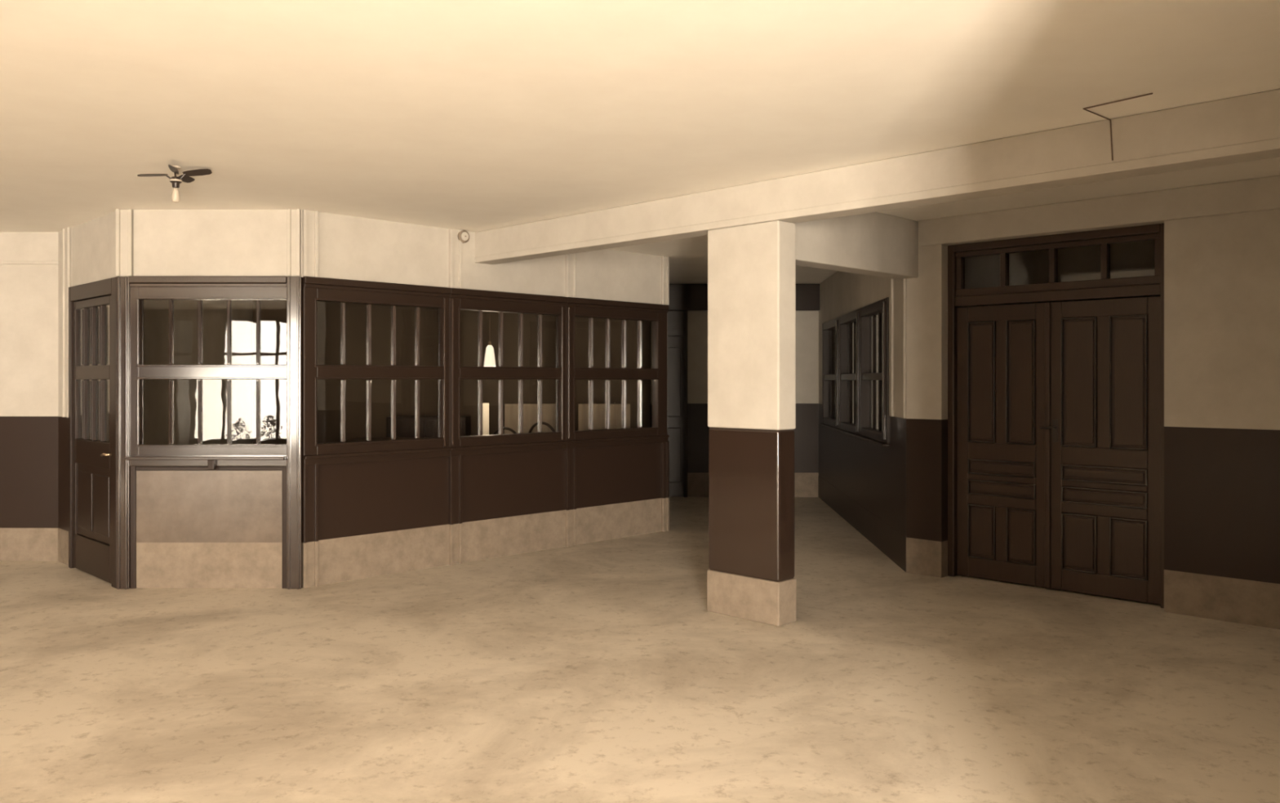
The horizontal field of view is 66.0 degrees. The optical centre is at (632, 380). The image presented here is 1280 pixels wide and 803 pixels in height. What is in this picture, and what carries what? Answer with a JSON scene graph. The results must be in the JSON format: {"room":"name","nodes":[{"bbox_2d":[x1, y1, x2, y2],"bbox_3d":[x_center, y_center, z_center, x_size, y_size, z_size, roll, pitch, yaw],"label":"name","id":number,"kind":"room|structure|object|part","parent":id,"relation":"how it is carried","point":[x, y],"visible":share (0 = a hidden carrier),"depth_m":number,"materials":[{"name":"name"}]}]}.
{"room":"building lobby","nodes":[
{"label":"building lobby","id":0,"kind":"room"},
{"bbox_2d":[0,231,58,561],"bbox_3d":[-7.235,0.144,8.793,4.330,2.912,0.154,0,0,0],"label":"wall","id":1,"kind":"structure","parent":0,"point":[29,293],"depth_m":8.72,"materials":[{"name":"beige paint"}]},
{"bbox_3d":[-7.235,1.454,8.793,4.330,0.292,0.154,0,0,0],"label":"baseboard","id":2,"kind":"part","parent":1,"relation":"part of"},
{"bbox_2d":[0,261,58,264],"bbox_3d":[-7.235,-1.038,8.716,4.330,0.025,0.028,0,0,0],"label":"trim","id":3,"kind":"structure","parent":1,"relation":"attached to","point":[1,262],"depth_m":8.70,"materials":[{"name":"beige paint"}]},
{"bbox_2d":[57,211,117,565],"bbox_3d":[-4.468,0.144,8.190,1.610,2.912,0.124,0,0,45],"label":"wall","id":4,"kind":"structure","parent":0,"point":[93,241],"depth_m":8.32,"materials":[{"name":"beige paint"}]},
{"bbox_3d":[-4.896,1.454,8.618,0.400,0.292,0.124,0,0,45],"label":"baseboard","id":5,"kind":"part","parent":4,"relation":"part of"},
{"bbox_2d":[62,226,71,417],"bbox_3d":[-4.874,-0.496,8.498,0.160,1.632,0.042,0,0,45],"label":"trim","id":6,"kind":"structure","parent":4,"relation":"attached to","point":[66,233],"depth_m":8.51,"materials":[{"name":"beige paint"}]},
{"bbox_2d":[68,276,116,588],"bbox_3d":[-4.364,0.403,8.012,1.210,2.394,0.129,0,0,45],"label":"door","id":7,"kind":"structure","parent":4,"relation":"in","point":[92,463],"depth_m":8.04,"materials":[{"name":"brown wood"}]},
{"bbox_3d":[-4.395,1.000,8.037,0.016,0.480,0.770,0,0,-45],"label":"panel","id":8,"kind":"part","parent":7,"relation":"part of","materials":[{"name":"brown wood"}]},
{"bbox_3d":[-4.111,0.585,7.708,0.122,0.027,0.057,0,0,43],"label":"handle","id":9,"kind":"part","parent":7,"relation":"part of","materials":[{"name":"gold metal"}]},
{"bbox_2d":[88,300,252,444],"bbox_3d":[-5.250,0.144,11.200,0.100,2.912,4.800,0,0,0],"label":"wall","id":10,"kind":"structure","parent":0,"point":[156,313],"depth_m":11.64,"materials":[{"name":"beige paint"}]},
{"bbox_2d":[133,209,301,588],"bbox_3d":[-3.245,0.144,7.637,1.390,2.912,0.126,0,0,0],"label":"wall","id":11,"kind":"structure","parent":0,"point":[195,529],"depth_m":7.58,"materials":[{"name":"beige paint"}]},
{"bbox_2d":[116,276,129,589],"bbox_3d":[-3.904,0.403,7.587,0.097,2.394,0.107,0,0,0],"label":"post","id":12,"kind":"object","parent":11,"relation":"attached to","point":[122,282],"depth_m":7.55,"materials":[{"name":"brown wood"}]},
{"bbox_2d":[115,208,133,276],"bbox_3d":[-3.900,-1.056,7.569,0.120,0.513,0.042,0,0,0],"label":"trim","id":13,"kind":"structure","parent":11,"relation":"attached to","point":[124,217],"depth_m":7.56,"materials":[{"name":"beige paint"}]},
{"bbox_2d":[124,275,286,470],"bbox_3d":[-3.242,-0.057,7.560,1.226,1.483,0.160,0,0,0],"label":"window frame","id":14,"kind":"structure","parent":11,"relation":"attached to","point":[171,288],"depth_m":7.56,"materials":[{"name":"brown wood"}]},
{"bbox_3d":[-3.252,0.621,7.555,1.205,0.079,0.150,0,0,0],"label":"sill","id":15,"kind":"part","parent":14,"relation":"part of","materials":[{"name":"brown wood"}]},
{"bbox_3d":[-3.252,-0.756,7.558,1.205,0.084,0.045,0,0,0],"label":"cornice","id":16,"kind":"part","parent":14,"relation":"part of","materials":[{"name":"brown wood"}]},
{"bbox_3d":[-3.216,-0.370,7.556,1.174,0.536,0.012,0,0,0],"label":"moulding","id":17,"kind":"part","parent":14,"relation":"part of","materials":[{"name":"brown wood"}]},
{"bbox_3d":[-3.216,0.244,7.556,1.174,0.537,0.012,0,0,0],"label":"moulding","id":18,"kind":"part","parent":14,"relation":"part of","materials":[{"name":"brown wood"}]},
{"bbox_2d":[129,466,286,588],"bbox_3d":[-3.252,1.123,7.570,1.205,0.955,0.020,0,0,0],"label":"trim","id":19,"kind":"structure","parent":11,"relation":"attached to","point":[133,469],"depth_m":7.56,"materials":[{"name":"brown wood"}]},
{"bbox_3d":[-3.255,0.969,7.582,1.130,0.558,0.016,0,0,0],"label":"panel","id":20,"kind":"part","parent":11,"relation":"part of","materials":[{"name":"beige paint"}]},
{"bbox_3d":[-3.245,1.424,7.638,1.390,0.352,0.124,0,0,0],"label":"baseboard","id":21,"kind":"part","parent":11,"relation":"part of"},
{"bbox_2d":[286,208,301,276],"bbox_3d":[-2.600,-1.056,7.569,0.100,0.513,0.042,0,0,0],"label":"trim","id":22,"kind":"structure","parent":11,"relation":"attached to","point":[293,215],"depth_m":7.56,"materials":[{"name":"beige paint"}]},
{"bbox_2d":[286,276,302,589],"bbox_3d":[-2.594,0.403,7.587,0.112,2.394,0.107,0,0,0],"label":"post","id":23,"kind":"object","parent":11,"relation":"attached to","point":[294,284],"depth_m":7.55,"materials":[{"name":"brown wood"}]},
{"bbox_2d":[252,300,650,444],"bbox_3d":[-2.455,0.144,13.410,5.390,2.912,0.100,0,0,0],"label":"wall","id":24,"kind":"structure","parent":0,"point":[273,313],"depth_m":13.36,"materials":[{"name":"brown"}]},
{"bbox_2d":[301,209,662,588],"bbox_3d":[-1.131,0.144,9.081,0.124,2.912,4.130,0,0,45],"label":"wall","id":25,"kind":"structure","parent":0,"point":[376,518],"depth_m":8.71,"materials":[{"name":"beige paint"}]},
{"bbox_2d":[302,209,318,588],"bbox_3d":[-2.493,0.144,7.622,0.042,2.912,0.120,0,0,45],"label":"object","id":26,"kind":"structure","parent":25,"relation":"attached to","point":[309,218],"depth_m":7.62,"materials":[{"name":"beige paint"}]},
{"bbox_2d":[302,275,453,466],"bbox_3d":[-2.059,-0.069,8.078,1.375,1.458,0.110,0,0,-45],"label":"window frame","id":27,"kind":"structure","parent":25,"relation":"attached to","point":[315,289],"depth_m":8.00,"materials":[{"name":"brown wood"}]},
{"bbox_3d":[-2.054,-0.756,8.044,0.045,0.084,1.334,0,0,45],"label":"cornice","id":28,"kind":"part","parent":27,"relation":"part of","materials":[{"name":"brown wood"}]},
{"bbox_3d":[-2.070,0.621,8.060,0.100,0.079,1.334,0,0,45],"label":"sill","id":29,"kind":"part","parent":27,"relation":"part of","materials":[{"name":"brown wood"}]},
{"bbox_3d":[-2.037,-0.370,8.059,0.012,0.536,1.198,0,0,45],"label":"moulding","id":30,"kind":"part","parent":27,"relation":"part of","materials":[{"name":"brown wood"}]},
{"bbox_3d":[-2.037,0.244,8.059,0.012,0.537,1.198,0,0,45],"label":"moulding","id":31,"kind":"part","parent":27,"relation":"part of","materials":[{"name":"brown wood"}]},
{"bbox_2d":[448,228,462,565],"bbox_3d":[-1.542,0.144,8.573,0.042,2.912,0.120,0,0,45],"label":"trim","id":32,"kind":"structure","parent":25,"relation":"attached to","point":[455,244],"depth_m":8.56,"materials":[{"name":"beige paint"}]},
{"bbox_2d":[457,230,469,243],"bbox_3d":[-1.475,-1.255,8.612,0.060,0.110,0.110,0,0,45],"label":"junction box","id":33,"kind":"object","parent":25,"relation":"attached to","point":[464,236],"visible":1,"depth_m":8.59,"materials":[{"name":"beige paint"}]},
{"bbox_3d":[-1.131,1.424,9.081,0.124,0.352,4.130,0,0,45],"label":"baseboard","id":34,"kind":"part","parent":25,"relation":"part of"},
{"bbox_2d":[448,288,569,456],"bbox_3d":[-1.114,-0.069,9.023,1.375,1.458,0.110,0,0,-45],"label":"window frame","id":35,"kind":"structure","parent":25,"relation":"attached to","point":[479,300],"depth_m":8.95,"materials":[{"name":"brown wood"}]},
{"bbox_3d":[-1.109,-0.756,8.989,0.045,0.084,1.334,0,0,45],"label":"cornice","id":36,"kind":"part","parent":35,"relation":"part of","materials":[{"name":"brown wood"}]},
{"bbox_3d":[-1.125,0.621,9.005,0.100,0.079,1.334,0,0,45],"label":"sill","id":37,"kind":"part","parent":35,"relation":"part of","materials":[{"name":"brown wood"}]},
{"bbox_3d":[-1.092,-0.370,9.004,0.012,0.536,1.198,0,0,45],"label":"moulding","id":38,"kind":"part","parent":35,"relation":"part of","materials":[{"name":"brown wood"}]},
{"bbox_3d":[-1.092,0.244,9.004,0.012,0.537,1.198,0,0,45],"label":"moulding","id":39,"kind":"part","parent":35,"relation":"part of","materials":[{"name":"brown wood"}]},
{"bbox_2d":[564,253,576,546],"bbox_3d":[-0.598,0.144,9.517,0.120,2.912,0.042,0,0,-45],"label":"trim","id":40,"kind":"structure","parent":25,"relation":"attached to","point":[570,259],"depth_m":9.51,"materials":[{"name":"beige paint"}]},
{"bbox_2d":[565,297,669,448],"bbox_3d":[-0.152,-0.069,9.985,0.110,1.458,1.424,0,0,45],"label":"window frame","id":41,"kind":"structure","parent":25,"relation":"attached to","point":[591,308],"depth_m":9.98,"materials":[{"name":"brown wood"}]},
{"bbox_3d":[-0.147,-0.370,9.949,0.012,0.536,1.198,0,0,45],"label":"moulding","id":42,"kind":"part","parent":41,"relation":"part of","materials":[{"name":"brown wood"}]},
{"bbox_3d":[-0.147,0.244,9.949,0.012,0.537,1.198,0,0,45],"label":"moulding","id":43,"kind":"part","parent":41,"relation":"part of","materials":[{"name":"brown wood"}]},
{"bbox_3d":[-0.133,-0.756,9.965,0.045,0.084,1.424,0,0,45],"label":"cornice","id":44,"kind":"part","parent":41,"relation":"part of","materials":[{"name":"brown wood"}]},
{"bbox_3d":[-0.149,0.621,9.981,0.100,0.079,1.424,0,0,45],"label":"sill","id":45,"kind":"part","parent":41,"relation":"part of","materials":[{"name":"brown wood"}]},
{"bbox_2d":[661,256,669,531],"bbox_3d":[0.343,0.144,10.457,0.090,2.912,0.042,0,0,-45],"label":"trim","id":46,"kind":"structure","parent":25,"relation":"attached to","point":[664,260],"depth_m":10.45,"materials":[{"name":"beige paint"}]},
{"bbox_2d":[0,497,1279,802],"bbox_3d":[-0.200,1.660,5.250,18.400,0.120,16.900,0,0,0],"label":"floor","id":47,"kind":"structure","parent":0,"point":[599,672],"depth_m":5.01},
{"bbox_2d":[345,437,429,441],"bbox_3d":[-1.675,1.125,10.875,2.850,0.950,0.650,0,0,0],"label":"desk","id":48,"kind":"object","parent":47,"relation":"on","point":[359,439],"visible":0.09,"depth_m":10.96,"materials":[{"name":"brown wood"}]},
{"bbox_2d":[482,403,488,435],"bbox_3d":[-1.592,0.450,10.700,0.068,0.400,0.080,0,0,0],"label":"card stand","id":49,"kind":"object","parent":48,"relation":"on","point":[485,406],"visible":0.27,"depth_m":10.69,"materials":[{"name":"beige paper"}]},
{"bbox_2d":[386,415,471,437],"bbox_3d":[-2.475,1.020,11.990,0.950,1.160,0.420,0,0,0],"label":"base cabinet","id":50,"kind":"object","parent":47,"relation":"on","point":[405,424],"visible":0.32,"depth_m":11.78,"materials":[{"name":"brown wood"}]},
{"bbox_3d":[-2.705,0.990,11.790,0.430,1.020,0.020,0,0,0],"label":"door","id":51,"kind":"part","parent":50,"relation":"part of","materials":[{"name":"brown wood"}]},
{"bbox_3d":[-2.245,0.990,11.790,0.430,1.020,0.020,0,0,0],"label":"door","id":52,"kind":"part","parent":50,"relation":"part of","materials":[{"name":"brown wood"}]},
{"bbox_2d":[492,426,516,435],"bbox_3d":[-1.272,1.034,10.036,0.410,1.134,0.439,0,0,0],"label":"bentwood chair","id":53,"kind":"object","parent":47,"relation":"on","point":[504,428],"visible":0.12,"depth_m":9.82,"materials":[{"name":"brown wood"}]},
{"bbox_2d":[528,422,555,433],"bbox_3d":[-0.878,1.009,10.136,0.410,1.184,0.439,0,0,14],"label":"bentwood chair","id":54,"kind":"object","parent":47,"relation":"on","point":[534,425],"visible":0.14,"depth_m":9.92,"materials":[{"name":"brown wood"}]},
{"bbox_2d":[504,404,630,434],"bbox_3d":[-0.767,0.940,11.615,1.480,1.320,0.030,0,0,0],"label":"base cabinet","id":55,"kind":"object","parent":47,"relation":"on","point":[511,411],"depth_m":11.60,"materials":[{"name":"beige wood"}]},
{"bbox_2d":[706,220,795,626],"bbox_3d":[0.799,0.280,6.675,0.199,2.640,0.614,0,0,-45],"label":"column","id":56,"kind":"structure","parent":47,"relation":"on","point":[752,268],"depth_m":6.54,"materials":[{"name":"beige paint"}]},
{"bbox_2d":[0,0,1279,284],"bbox_3d":[-0.200,-1.372,5.250,18.400,0.120,16.900,0,0,0],"label":"ceiling","id":57,"kind":"structure","parent":0,"point":[475,116],"depth_m":4.46,"materials":[{"name":"paint"}]},
{"bbox_2d":[137,164,212,202],"bbox_3d":[-2.781,-1.202,6.035,0.299,0.220,0.372,0,0,33],"label":"ceiling fan","id":58,"kind":"object","parent":57,"relation":"hanging from","point":[175,180],"visible":1,"depth_m":6.04,"materials":[{"name":"brown wood"}]},
{"bbox_3d":[-2.906,-1.246,6.002,0.193,0.039,0.055,0,0,-25],"label":"blade","id":59,"kind":"part","parent":58,"relation":"part of","materials":[{"name":"brown wood"}]},
{"bbox_3d":[-2.765,-1.254,5.944,0.055,0.055,0.193,0,0,-20],"label":"blade","id":60,"kind":"part","parent":58,"relation":"part of","materials":[{"name":"brown wood"}]},
{"bbox_3d":[-2.804,-1.136,6.050,0.048,0.088,0.048,0,0,0],"label":"lamp shade","id":61,"kind":"part","parent":58,"relation":"part of","materials":[{"name":"white glass"}]},
{"bbox_3d":[-2.804,-1.276,6.050,0.060,0.072,0.060,0,0,0],"label":"rod","id":62,"kind":"part","parent":58,"relation":"part of","materials":[{"name":"beige paint"}]},
{"bbox_3d":[-2.798,-1.251,6.164,0.055,0.049,0.194,0,0,0],"label":"blade","id":63,"kind":"part","parent":58,"relation":"part of","materials":[{"name":"brown wood"}]},
{"bbox_3d":[-2.691,-1.262,6.062,0.193,0.070,0.055,0,0,-6],"label":"blade","id":64,"kind":"part","parent":58,"relation":"part of","materials":[{"name":"brown wood"}]},
{"bbox_2d":[484,341,495,367],"bbox_3d":[-1.492,-0.725,10.300,0.124,1.174,0.124,0,0,0],"label":"pendant lamp","id":65,"kind":"object","parent":57,"relation":"hanging from","point":[489,361],"visible":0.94,"depth_m":10.26,"materials":[{"name":"white glass"}]},
{"bbox_2d":[795,212,918,279],"bbox_3d":[1.556,-1.079,7.468,0.200,0.465,2.110,0,0,45],"label":"cross beam","id":66,"kind":"structure","parent":57,"relation":"attached to","point":[877,244],"depth_m":7.55,"materials":[{"name":"beige paint"}]},
{"bbox_2d":[474,88,1279,264],"bbox_3d":[3.339,-1.175,4.130,13.220,0.271,0.201,0,0,45],"label":"ceiling beam","id":67,"kind":"structure","parent":57,"relation":"attached to","point":[1246,127],"depth_m":5.59,"materials":[{"name":"beige paint"}]},
{"bbox_2d":[1083,93,1152,160],"bbox_3d":[2.285,-1.205,4.713,0.238,0.210,0.455,0,0,0],"label":"cable","id":68,"kind":"object","parent":67,"relation":"attached to","point":[1084,108],"visible":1,"depth_m":4.73,"materials":[{"name":"brown plastic"}]},
{"bbox_2d":[650,312,667,435],"bbox_3d":[0.310,0.144,12.000,0.120,2.912,3.000,0,0,0],"label":"wall","id":69,"kind":"structure","parent":0,"point":[667,313],"depth_m":12.83,"materials":[{"name":"beige paint"}]},
{"bbox_2d":[669,311,818,497],"bbox_3d":[-1.150,0.144,13.573,8.300,2.912,0.154,0,0,0],"label":"wall","id":70,"kind":"structure","parent":0,"point":[806,429],"depth_m":13.50,"materials":[{"name":"beige paint"}]},
{"bbox_2d":[667,311,687,497],"bbox_3d":[0.565,0.325,13.475,0.370,2.550,0.050,0,0,0],"label":"door","id":71,"kind":"structure","parent":70,"relation":"in","point":[677,320],"depth_m":13.46,"materials":[{"name":"brown wood"}]},
{"bbox_3d":[0.565,0.475,13.470,0.190,1.850,0.020,0,0,0],"label":"panel","id":72,"kind":"part","parent":71,"relation":"part of","materials":[{"name":"brown wood"}]},
{"bbox_2d":[667,284,819,311],"bbox_3d":[1.485,-1.130,13.440,2.230,0.360,0.120,0,0,0],"label":"trim","id":73,"kind":"structure","parent":70,"relation":"attached to","point":[682,297],"depth_m":13.38,"materials":[{"name":"brown wood"}]},
{"bbox_3d":[-1.150,1.434,13.573,8.300,0.332,0.154,0,0,0],"label":"baseboard","id":74,"kind":"part","parent":70,"relation":"part of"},
{"bbox_2d":[818,271,906,572],"bbox_3d":[2.520,0.144,10.841,0.224,2.912,5.300,0,0,3],"label":"wall","id":75,"kind":"structure","parent":0,"point":[864,482],"depth_m":10.02,"materials":[{"name":"beige paint"}]},
{"bbox_2d":[818,316,839,431],"bbox_3d":[2.489,-0.072,12.261,0.150,1.345,1.368,0,0,3],"label":"window","id":76,"kind":"structure","parent":75,"relation":"in","point":[828,377],"depth_m":12.55,"materials":[{"name":"brown wood"}]},
{"bbox_3d":[2.449,0.585,12.262,0.070,0.030,1.368,0,0,3],"label":"sill","id":77,"kind":"part","parent":76,"relation":"part of","materials":[{"name":"brown wood"}]},
{"bbox_2d":[835,308,859,437],"bbox_3d":[2.419,-0.072,10.894,0.150,1.345,1.368,0,0,3],"label":"window","id":78,"kind":"structure","parent":75,"relation":"in","point":[846,376],"depth_m":11.18,"materials":[{"name":"brown wood"}]},
{"bbox_3d":[2.380,0.585,10.896,0.070,0.030,1.368,0,0,3],"label":"sill","id":79,"kind":"part","parent":78,"relation":"part of","materials":[{"name":"brown wood"}]},
{"bbox_3d":[2.520,1.454,10.841,0.224,0.292,5.300,0,0,3],"label":"baseboard","id":80,"kind":"part","parent":75,"relation":"part of","materials":[{"name":"black paint"}]},
{"bbox_2d":[855,297,889,447],"bbox_3d":[2.350,-0.072,9.528,0.150,1.345,1.368,0,0,3],"label":"window","id":81,"kind":"structure","parent":75,"relation":"in","point":[880,437],"depth_m":9.60,"materials":[{"name":"brown wood"}]},
{"bbox_3d":[2.310,0.585,9.530,0.070,0.030,1.368,0,0,3],"label":"sill","id":82,"kind":"part","parent":81,"relation":"part of","materials":[{"name":"brown wood"}]},
{"bbox_2d":[888,278,906,418],"bbox_3d":[2.283,-0.490,8.510,0.020,1.620,0.580,0,0,3],"label":"trim","id":83,"kind":"structure","parent":75,"relation":"attached to","point":[891,280],"depth_m":8.29,"materials":[{"name":"beige paint"}]},
{"bbox_2d":[964,240,1155,288],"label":"transom window","id":84,"kind":"structure","parent":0,"point":[1135,259],"depth_m":8.73,"materials":[{"name":"clear glass"}]},
{"bbox_2d":[906,208,1279,629],"bbox_3d":[5.557,0.144,5.116,9.000,2.911,0.284,0,0,45],"label":"wall","id":85,"kind":"structure","parent":0,"point":[1222,272],"depth_m":6.63,"materials":[{"name":"beige paint"}]},
{"bbox_2d":[947,223,1164,608],"bbox_3d":[3.203,0.250,7.511,0.165,2.700,1.655,0,0,-45],"label":"door","id":86,"kind":"structure","parent":85,"relation":"in","point":[1055,389],"depth_m":7.45,"materials":[{"name":"brown wood"}]},
{"bbox_3d":[2.797,1.215,7.895,0.230,0.430,0.032,0,0,45],"label":"moulding","id":87,"kind":"part","parent":86,"relation":"part of","materials":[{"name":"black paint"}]},
{"bbox_3d":[2.797,0.015,7.895,0.230,0.970,0.032,0,0,45],"label":"moulding","id":88,"kind":"part","parent":86,"relation":"part of","materials":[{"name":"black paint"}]},
{"bbox_3d":[2.801,1.215,7.900,0.016,0.374,0.174,0,0,-45],"label":"panel","id":89,"kind":"part","parent":86,"relation":"part of","materials":[{"name":"brown wood"}]},
{"bbox_3d":[2.801,0.015,7.900,0.016,0.914,0.174,0,0,-45],"label":"panel","id":90,"kind":"part","parent":86,"relation":"part of","materials":[{"name":"brown wood"}]},
{"bbox_3d":[2.910,0.695,7.782,0.549,0.120,0.032,0,0,45],"label":"moulding","id":91,"kind":"part","parent":86,"relation":"part of","materials":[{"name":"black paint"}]},
{"bbox_3d":[2.910,0.860,7.782,0.549,0.120,0.032,0,0,45],"label":"moulding","id":92,"kind":"part","parent":86,"relation":"part of","materials":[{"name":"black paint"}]},
{"bbox_3d":[2.914,0.695,7.787,0.016,0.064,0.493,0,0,-45],"label":"panel","id":93,"kind":"part","parent":86,"relation":"part of","materials":[{"name":"brown wood"}]},
{"bbox_3d":[2.914,0.860,7.787,0.016,0.064,0.493,0,0,-45],"label":"panel","id":94,"kind":"part","parent":86,"relation":"part of","materials":[{"name":"brown wood"}]},
{"bbox_3d":[3.023,1.215,7.669,0.032,0.430,0.230,0,0,-45],"label":"moulding","id":95,"kind":"part","parent":86,"relation":"part of","materials":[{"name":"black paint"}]},
{"bbox_3d":[3.023,0.015,7.669,0.032,0.970,0.230,0,0,-45],"label":"moulding","id":96,"kind":"part","parent":86,"relation":"part of","materials":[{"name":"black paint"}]},
{"bbox_3d":[3.027,1.215,7.673,0.174,0.374,0.016,0,0,45],"label":"panel","id":97,"kind":"part","parent":86,"relation":"part of","materials":[{"name":"brown wood"}]},
{"bbox_3d":[3.027,0.015,7.673,0.174,0.914,0.016,0,0,45],"label":"panel","id":98,"kind":"part","parent":86,"relation":"part of","materials":[{"name":"brown wood"}]},
{"bbox_3d":[3.159,0.385,7.482,0.062,0.170,0.116,0,0,-45],"label":"handle","id":99,"kind":"part","parent":86,"relation":"part of","materials":[{"name":"grey metal"}]},
{"bbox_3d":[3.333,1.215,7.359,0.032,0.430,0.257,0,0,-45],"label":"moulding","id":100,"kind":"part","parent":86,"relation":"part of","materials":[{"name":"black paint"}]},
{"bbox_3d":[3.333,0.015,7.359,0.032,0.970,0.257,0,0,-45],"label":"moulding","id":101,"kind":"part","parent":86,"relation":"part of","materials":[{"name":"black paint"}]},
{"bbox_3d":[3.338,1.215,7.363,0.201,0.374,0.016,0,0,45],"label":"panel","id":102,"kind":"part","parent":86,"relation":"part of","materials":[{"name":"brown wood"}]},
{"bbox_3d":[3.338,0.015,7.363,0.201,0.914,0.016,0,0,45],"label":"panel","id":103,"kind":"part","parent":86,"relation":"part of","materials":[{"name":"brown wood"}]},
{"bbox_3d":[3.460,0.695,7.240,0.547,0.064,0.016,0,0,45],"label":"panel","id":104,"kind":"part","parent":86,"relation":"part of","materials":[{"name":"brown wood"}]},
{"bbox_3d":[3.460,0.860,7.240,0.547,0.064,0.016,0,0,45],"label":"panel","id":105,"kind":"part","parent":86,"relation":"part of","materials":[{"name":"brown wood"}]},
{"bbox_3d":[3.456,0.695,7.236,0.032,0.120,0.604,0,0,-45],"label":"moulding","id":106,"kind":"part","parent":86,"relation":"part of","materials":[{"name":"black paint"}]},
{"bbox_3d":[3.456,0.860,7.236,0.032,0.120,0.604,0,0,-45],"label":"moulding","id":107,"kind":"part","parent":86,"relation":"part of","materials":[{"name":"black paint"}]},
{"bbox_3d":[3.579,1.215,7.113,0.257,0.430,0.032,0,0,45],"label":"moulding","id":108,"kind":"part","parent":86,"relation":"part of","materials":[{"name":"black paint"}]},
{"bbox_3d":[3.579,0.015,7.113,0.257,0.970,0.032,0,0,45],"label":"moulding","id":109,"kind":"part","parent":86,"relation":"part of","materials":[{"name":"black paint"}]},
{"bbox_3d":[3.583,1.215,7.118,0.201,0.374,0.016,0,0,45],"label":"panel","id":110,"kind":"part","parent":86,"relation":"part of","materials":[{"name":"brown wood"}]},
{"bbox_3d":[3.583,0.015,7.118,0.201,0.914,0.016,0,0,45],"label":"panel","id":111,"kind":"part","parent":86,"relation":"part of","materials":[{"name":"brown wood"}]},
{"bbox_3d":[5.557,1.454,5.116,9.000,0.292,0.284,0,0,45],"label":"baseboard","id":112,"kind":"part","parent":85,"relation":"part of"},
{"bbox_2d":[919,175,1279,246],"bbox_3d":[5.494,-1.206,4.961,8.870,0.211,0.030,0,0,45],"label":"lintel beam","id":113,"kind":"structure","parent":85,"relation":"attached to","point":[1263,193],"depth_m":7.03,"materials":[{"name":"beige paint"}]}
]}

